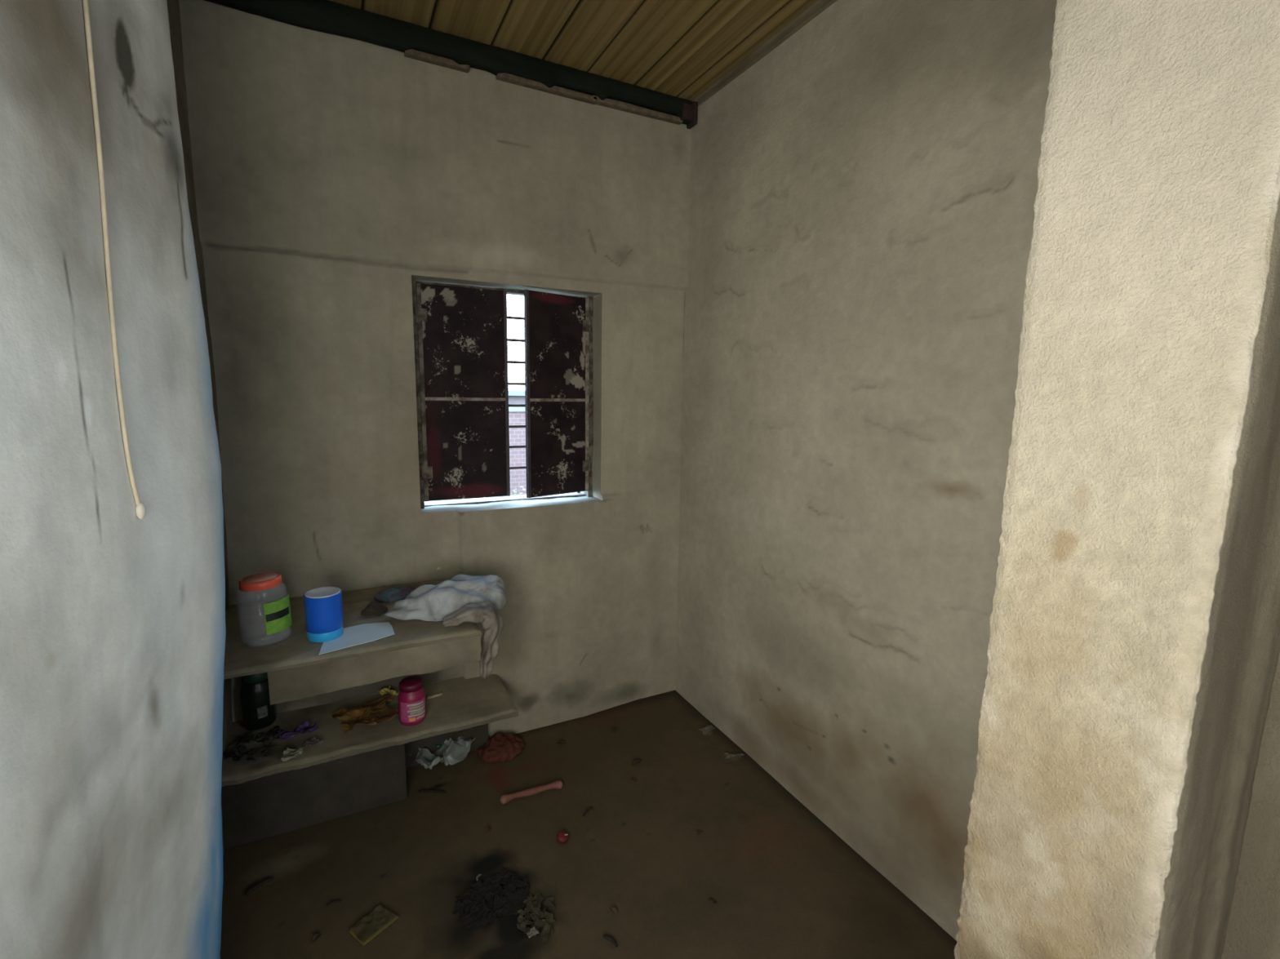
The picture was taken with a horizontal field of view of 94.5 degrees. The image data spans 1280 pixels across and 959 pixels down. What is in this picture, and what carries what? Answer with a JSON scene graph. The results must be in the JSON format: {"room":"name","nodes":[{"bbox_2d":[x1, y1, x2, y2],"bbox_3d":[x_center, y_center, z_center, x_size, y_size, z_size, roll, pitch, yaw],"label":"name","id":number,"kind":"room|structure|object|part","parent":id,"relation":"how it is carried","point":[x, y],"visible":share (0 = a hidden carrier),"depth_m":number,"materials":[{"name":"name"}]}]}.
{"room":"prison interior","nodes":[
{"label":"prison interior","id":0,"kind":"room"},
{"bbox_2d":[0,0,226,958],"bbox_3d":[-0.851,0.004,0.672,0.493,2.807,1.012,-3,10,-27],"label":"wall","id":1,"kind":"structure","parent":0,"point":[113,630],"depth_m":0.82,"materials":[{"name":"paint"}]},
{"bbox_2d":[82,0,146,519],"bbox_3d":[-0.749,-0.316,0.841,0.016,0.756,0.051,-3,10,-27],"label":"cable","id":2,"kind":"object","parent":1,"relation":"attached to","point":[140,510],"visible":1,"depth_m":0.83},
{"bbox_2d":[166,0,232,856],"bbox_3d":[-1.375,-0.145,1.619,0.273,2.807,1.220,-3,10,-27],"label":"wall","id":3,"kind":"structure","parent":0,"point":[173,6],"depth_m":1.82,"materials":[{"name":"grey paint"}]},
{"bbox_2d":[178,0,691,739],"bbox_3d":[-0.673,-0.264,2.489,1.942,2.807,0.296,-3,10,-27],"label":"wall","id":4,"kind":"structure","parent":0,"point":[332,173],"depth_m":2.22,"materials":[{"name":"grey paint"}]},
{"bbox_2d":[223,577,481,705],"bbox_3d":[-0.978,0.521,1.984,0.760,0.118,0.598,-3,10,-27],"label":"shelf","id":5,"kind":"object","parent":4,"relation":"attached to","point":[295,667],"depth_m":1.79,"materials":[{"name":"grey concrete"}]},
{"bbox_2d":[238,572,292,635],"bbox_3d":[-1.133,0.388,1.782,0.135,0.196,0.135,-5,10,-27],"label":"plastic jar","id":6,"kind":"object","parent":5,"relation":"on","point":[277,615],"visible":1,"depth_m":1.75,"materials":[{"name":"plastic"}]},
{"bbox_3d":[-1.135,0.306,1.769,0.109,0.026,0.109,-5,10,-27],"label":"screw lid","id":7,"kind":"part","parent":6,"relation":"part of","materials":[{"name":"orange plastic"}]},
{"bbox_2d":[302,586,343,642],"bbox_3d":[-0.970,0.414,1.816,0.105,0.144,0.105,-3,10,-27],"label":"canister","id":8,"kind":"object","parent":5,"relation":"on","point":[323,608],"visible":1,"depth_m":1.78,"materials":[{"name":"plastic"}]},
{"bbox_3d":[-0.969,0.345,1.806,0.098,0.004,0.098,-3,10,-27],"label":"white lid","id":9,"kind":"part","parent":8,"relation":"part of","materials":[{"name":"plastic"}]},
{"bbox_2d":[319,622,394,654],"bbox_3d":[-0.873,0.484,1.828,0.208,0.001,0.191,-3,10,-27],"label":"plastic sheet","id":10,"kind":"object","parent":5,"relation":"on","point":[359,634],"visible":0.9,"depth_m":1.83,"materials":[{"name":"white plastic"}]},
{"bbox_2d":[360,601,387,616],"bbox_3d":[-0.908,0.438,2.019,0.072,0.037,0.073,3,9,14],"label":"rag","id":11,"kind":"object","parent":5,"relation":"on","point":[373,608],"visible":1,"depth_m":2.00,"materials":[{"name":"brown fabric"}]},
{"bbox_2d":[373,586,414,601],"bbox_3d":[-0.897,0.413,2.179,0.106,0.038,0.155,9,11,42],"label":"cloth","id":12,"kind":"object","parent":5,"relation":"on","point":[393,593],"visible":0.8,"depth_m":2.15,"materials":[{"name":"fabric"}]},
{"bbox_2d":[384,574,506,622],"bbox_3d":[-0.666,0.402,2.047,0.407,0.107,0.239,-4,10,-30],"label":"cloth bundle","id":13,"kind":"object","parent":5,"relation":"on","point":[427,602],"visible":0.87,"depth_m":1.98,"materials":[{"name":"white fabric"}]},
{"bbox_2d":[442,600,503,679],"bbox_3d":[-0.542,0.544,1.947,0.200,0.275,0.114,-7,12,-43],"label":"rag","id":14,"kind":"object","parent":5,"relation":"hanging from","point":[486,613],"visible":0.99,"depth_m":1.94,"materials":[{"name":"beige fabric"}]},
{"bbox_2d":[221,723,488,849],"bbox_3d":[-1.013,1.026,2.226,0.900,0.281,0.275,-3,10,-27],"label":"base","id":15,"kind":"object","parent":4,"relation":"attached to","point":[264,807],"depth_m":2.04,"materials":[{"name":"grey concrete"}]},
{"bbox_2d":[221,674,518,786],"bbox_3d":[-0.966,0.883,2.173,0.964,0.022,0.376,-3,10,-27],"label":"ledge","id":16,"kind":"object","parent":15,"relation":"on","point":[464,704],"visible":0.74,"depth_m":2.11,"materials":[{"name":"grey concrete"}]},
{"bbox_2d":[223,725,281,761],"bbox_3d":[-1.292,0.887,1.985,0.171,0.018,0.211,-3,10,-27],"label":"litter","id":17,"kind":"object","parent":16,"relation":"on","point":[271,735],"visible":0.96,"depth_m":1.98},
{"bbox_2d":[240,672,275,730],"bbox_3d":[-1.359,0.772,2.103,0.100,0.209,0.101,-3,10,-27],"label":"jar","id":18,"kind":"object","parent":16,"relation":"on","point":[258,713],"visible":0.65,"depth_m":2.06,"materials":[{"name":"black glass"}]},
{"bbox_3d":[-1.358,0.686,2.090,0.086,0.035,0.086,-3,10,-27],"label":"lid","id":19,"kind":"part","parent":18,"relation":"part of","materials":[{"name":"plastic"}]},
{"bbox_2d":[280,746,303,761],"bbox_3d":[-1.134,0.894,1.929,0.062,0.012,0.067,-1,9,-10],"label":"wrapper","id":20,"kind":"object","parent":16,"relation":"on","point":[289,753],"visible":1,"depth_m":1.93,"materials":[{"name":"grey paper"}]},
{"bbox_2d":[275,720,318,740],"bbox_3d":[-1.178,0.866,2.034,0.117,0.026,0.078,-7,11,-41],"label":"wrapper","id":21,"kind":"object","parent":16,"relation":"on","point":[304,728],"visible":1,"depth_m":2.03,"materials":[{"name":"purple plastic"}]},
{"bbox_2d":[303,737,324,748],"bbox_3d":[-1.103,0.888,1.998,0.058,0.009,0.044,5,10,28],"label":"paper","id":22,"kind":"object","parent":16,"relation":"on","point":[314,741],"visible":1,"depth_m":2.00,"materials":[{"name":"grey paper"}]},
{"bbox_2d":[332,693,399,733],"bbox_3d":[-0.987,0.849,2.147,0.223,0.032,0.201,-6,11,-38],"label":"packet","id":23,"kind":"object","parent":16,"relation":"on","point":[371,713],"visible":1,"depth_m":2.14,"materials":[{"name":"brown plastic"}]},
{"bbox_2d":[377,686,399,696],"bbox_3d":[-0.974,0.827,2.291,0.078,0.018,0.060,7,10,34],"label":"scrap","id":24,"kind":"object","parent":16,"relation":"on","point":[384,691],"visible":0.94,"depth_m":2.29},
{"bbox_2d":[397,675,426,726],"bbox_3d":[-0.827,0.802,2.142,0.092,0.155,0.094,-3,10,-27],"label":"jar","id":25,"kind":"object","parent":16,"relation":"on","point":[411,695],"visible":1,"depth_m":2.11,"materials":[{"name":"plastic"}]},
{"bbox_3d":[-0.826,0.738,2.133,0.081,0.027,0.080,-3,10,-27],"label":"screw lid","id":26,"kind":"part","parent":25,"relation":"part of","materials":[{"name":"plastic"}]},
{"bbox_2d":[426,692,442,699],"bbox_3d":[-0.806,0.849,2.321,0.060,0.008,0.019,-6,11,-38],"label":"clip","id":27,"kind":"object","parent":16,"relation":"on","point":[440,694],"visible":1,"depth_m":2.32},
{"bbox_2d":[411,279,593,509],"bbox_3d":[-0.562,-0.349,2.530,0.789,0.943,0.192,-3,10,-27],"label":"window","id":28,"kind":"structure","parent":4,"relation":"in","point":[460,331],"depth_m":2.48,"materials":[{"name":"black glass"}]},
{"bbox_3d":[-0.718,-0.331,2.438,0.328,0.013,0.006,-3,9,-26],"label":"rail","id":29,"kind":"part","parent":28,"relation":"part of","materials":[{"name":"metal"}]},
{"bbox_3d":[-0.353,-0.346,2.576,0.294,0.013,0.006,-7,11,-41],"label":"rail","id":30,"kind":"part","parent":28,"relation":"part of","materials":[{"name":"metal"}]},
{"bbox_2d":[328,0,817,100],"bbox_3d":[0.352,-1.313,0.249,2.432,0.060,4.880,-3,10,-27],"label":"ceiling","id":31,"kind":"structure","parent":0,"point":[677,48],"depth_m":2.05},
{"bbox_2d":[204,0,697,128],"bbox_3d":[-0.608,-1.532,2.154,1.870,0.097,0.098,-3,10,-27],"label":"ceiling beam","id":32,"kind":"structure","parent":31,"relation":"attached to","point":[419,42],"depth_m":2.12,"materials":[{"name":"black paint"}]},
{"bbox_2d":[220,690,956,958],"bbox_3d":[0.276,1.634,-0.351,4.800,0.120,6.680,-3,10,-27],"label":"floor","id":33,"kind":"structure","parent":0,"point":[782,884],"depth_m":1.89,"materials":[{"name":"brown soil"}]},
{"bbox_2d":[244,876,274,895],"bbox_3d":[-1.148,1.225,1.785,0.017,0.014,0.078,8,11,38],"label":"stick","id":34,"kind":"object","parent":33,"relation":"on","point":[258,885],"visible":1,"depth_m":1.78,"materials":[{"name":"brown wood"}]},
{"bbox_2d":[311,933,320,942],"bbox_3d":[-0.886,1.253,1.619,0.021,0.013,0.021,-2,9,-19],"label":"dead leaf","id":35,"kind":"object","parent":33,"relation":"on","point":[316,935],"visible":1,"depth_m":1.62,"materials":[{"name":"brown plant"}]},
{"bbox_2d":[326,900,342,906],"bbox_3d":[-0.896,1.240,1.732,0.040,0.008,0.012,-3,10,-27],"label":"stick","id":36,"kind":"object","parent":33,"relation":"on","point":[335,901],"visible":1,"depth_m":1.73,"materials":[{"name":"brown wood"}]},
{"bbox_2d":[349,904,398,946],"bbox_3d":[-0.751,1.249,1.665,0.082,0.008,0.106,7,10,34],"label":"packet","id":37,"kind":"object","parent":33,"relation":"on","point":[372,924],"visible":1,"depth_m":1.66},
{"bbox_2d":[417,790,445,793],"bbox_3d":[-0.778,1.168,2.214,0.103,0.011,0.011,1,8,3],"label":"stick","id":38,"kind":"object","parent":33,"relation":"on","point":[419,791],"visible":1,"depth_m":2.21,"materials":[{"name":"brown wood"}]},
{"bbox_2d":[408,737,475,769],"bbox_3d":[-0.820,1.084,2.409,0.285,0.068,0.254,7,11,37],"label":"clear plastic bag","id":39,"kind":"object","parent":33,"relation":"on","point":[452,752],"visible":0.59,"depth_m":2.36,"materials":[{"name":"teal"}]},
{"bbox_2d":[485,826,491,832],"bbox_3d":[-0.518,1.199,2.024,0.019,0.013,0.018,1,8,-2],"label":"dead leaf","id":40,"kind":"object","parent":33,"relation":"on","point":[488,828],"visible":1,"depth_m":2.02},
{"bbox_2d":[452,867,531,928],"bbox_3d":[-0.438,1.239,1.755,0.234,0.016,0.190,-3,10,-27],"label":"heap","id":41,"kind":"object","parent":33,"relation":"on","point":[474,904],"visible":1,"depth_m":1.75,"materials":[{"name":"black wood"}]},
{"bbox_2d":[477,733,524,763],"bbox_3d":[-0.581,1.106,2.467,0.184,0.064,0.167,-5,10,-33],"label":"net bag","id":42,"kind":"object","parent":33,"relation":"on","point":[501,748],"visible":1,"depth_m":2.43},
{"bbox_2d":[499,780,563,804],"bbox_3d":[-0.403,1.166,2.206,0.237,0.032,0.036,-3,9,-24],"label":"handle","id":43,"kind":"object","parent":33,"relation":"on","point":[557,784],"visible":1,"depth_m":2.20,"materials":[{"name":"plastic"}]},
{"bbox_3d":[-0.499,1.170,2.162,0.026,0.030,0.035,-3,9,-24],"label":"knob","id":44,"kind":"part","parent":43,"relation":"part of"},
{"bbox_3d":[-0.307,1.161,2.248,0.026,0.030,0.035,-3,9,-24],"label":"knob","id":45,"kind":"part","parent":43,"relation":"part of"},
{"bbox_2d":[516,892,556,942],"bbox_3d":[-0.295,1.247,1.692,0.113,0.022,0.167,-1,9,-10],"label":"litter","id":46,"kind":"object","parent":33,"relation":"on","point":[536,914],"visible":1,"depth_m":1.69,"materials":[{"name":"beige paper"}]},
{"bbox_2d":[526,925,539,938],"bbox_3d":[-0.298,1.256,1.638,0.034,0.010,0.025,-7,12,-44],"label":"foil","id":47,"kind":"object","parent":46,"relation":"on","point":[533,931],"visible":1,"depth_m":1.64,"materials":[{"name":"silver metal"}]},
{"bbox_2d":[556,740,565,743],"bbox_3d":[-0.337,1.127,2.530,0.040,0.013,0.019,2,9,7],"label":"dead leaf","id":48,"kind":"object","parent":33,"relation":"on","point":[560,741],"visible":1,"depth_m":2.53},
{"bbox_2d":[556,831,568,844],"bbox_3d":[-0.260,1.200,1.985,0.040,0.029,0.038,6,10,32],"label":"cap","id":49,"kind":"object","parent":33,"relation":"on","point":[562,837],"visible":1,"depth_m":1.98,"materials":[{"name":"red plastic"}]},
{"bbox_2d":[582,806,592,817],"bbox_3d":[-0.190,1.192,2.123,0.012,0.009,0.056,6,10,33],"label":"stick","id":50,"kind":"object","parent":33,"relation":"on","point":[590,808],"visible":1,"depth_m":2.12,"materials":[{"name":"brown wood"}]},
{"bbox_2d":[602,934,617,947],"bbox_3d":[-0.080,1.267,1.625,0.051,0.011,0.014,7,11,37],"label":"stick","id":51,"kind":"object","parent":33,"relation":"on","point":[611,940],"visible":1,"depth_m":1.62,"materials":[{"name":"brown wood"}]},
{"bbox_2d":[609,906,617,915],"bbox_3d":[-0.077,1.252,1.716,0.030,0.011,0.017,9,12,43],"label":"dead leaf","id":52,"kind":"object","parent":33,"relation":"on","point":[613,909],"visible":1,"depth_m":1.72,"materials":[{"name":"brown plant"}]},
{"bbox_2d":[611,727,617,733],"bbox_3d":[-0.116,1.115,2.635,0.028,0.013,0.027,8,11,39],"label":"dead leaf","id":53,"kind":"object","parent":33,"relation":"on","point":[613,729],"visible":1,"depth_m":2.63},
{"bbox_2d":[631,759,641,765],"bbox_3d":[-0.013,1.150,2.406,0.055,0.012,0.027,-6,11,-38],"label":"dead leaf","id":54,"kind":"object","parent":33,"relation":"on","point":[635,762],"visible":1,"depth_m":2.41,"materials":[{"name":"brown plant"}]},
{"bbox_2d":[697,724,715,734],"bbox_3d":[0.301,1.117,2.645,0.077,0.010,0.044,-6,11,-38],"label":"paper scrap","id":55,"kind":"object","parent":33,"relation":"on","point":[708,728],"visible":1,"depth_m":2.64,"materials":[{"name":"grey paper"}]},
{"bbox_2d":[708,898,715,906],"bbox_3d":[0.213,1.252,1.748,0.021,0.011,0.022,0,9,-9],"label":"dead leaf","id":56,"kind":"object","parent":33,"relation":"on","point":[712,903],"visible":1,"depth_m":1.75,"materials":[{"name":"brown plant"}]},
{"bbox_2d":[724,752,744,759],"bbox_3d":[0.393,1.149,2.458,0.085,0.009,0.035,1,8,1],"label":"paper scrap","id":57,"kind":"object","parent":33,"relation":"on","point":[728,755],"visible":1,"depth_m":2.46,"materials":[{"name":"beige paper"}]},
{"bbox_2d":[675,0,1057,941],"bbox_3d":[0.692,-0.184,2.095,0.238,2.807,2.254,-3,10,-27],"label":"wall","id":58,"kind":"structure","parent":0,"point":[863,193],"depth_m":1.84,"materials":[{"name":"grey paint"}]},
{"bbox_2d":[691,0,836,106],"bbox_3d":[0.659,-1.489,1.735,0.038,0.024,1.873,-3,10,-27],"label":"trim","id":59,"kind":"structure","parent":58,"relation":"attached to","point":[818,6],"depth_m":2.12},
{"bbox_2d":[953,0,1279,958],"bbox_3d":[0.957,-0.011,0.965,0.786,2.807,0.270,-3,10,-27],"label":"wall partition","id":60,"kind":"structure","parent":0,"point":[1133,651],"depth_m":0.76,"materials":[{"name":"beige paint"}]},
{"bbox_2d":[1221,652,1279,958],"bbox_3d":[1.366,0.127,0.083,0.227,2.807,1.707,-3,10,-27],"label":"wall","id":61,"kind":"structure","parent":0,"point":[1253,930],"depth_m":0.84,"materials":[{"name":"beige paint"}]},
{"label":"outside","id":62,"kind":"structure","parent":0,"visible":0},
{"bbox_3d":[-3.907,-0.695,16.451,20.000,0.120,27.310,-3,10,-27],"label":"ground","id":63,"kind":"structure","parent":62,"visible":0},
{"bbox_2d":[508,390,524,404],"bbox_3d":[-2.742,-1.333,14.857,4.700,1.770,3.400,-3,10,-27],"label":"house","id":64,"kind":"structure","parent":63,"relation":"on","point":[515,397],"depth_m":13.05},
{"bbox_2d":[508,407,526,495],"bbox_3d":[-1.499,-0.413,9.534,12.040,1.560,0.330,-3,10,-27],"label":"brick wall","id":65,"kind":"structure","parent":63,"relation":"on","point":[517,415],"depth_m":9.18,"materials":[{"name":"brick"}]},
{"bbox_2d":[510,486,526,495],"bbox_3d":[-1.349,0.426,6.434,0.773,0.787,0.665,7,10,34],"label":"leafy bush","id":66,"kind":"object","parent":63,"relation":"on","point":[520,486],"visible":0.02,"depth_m":6.33,"materials":[{"name":"green plant"}]}
]}

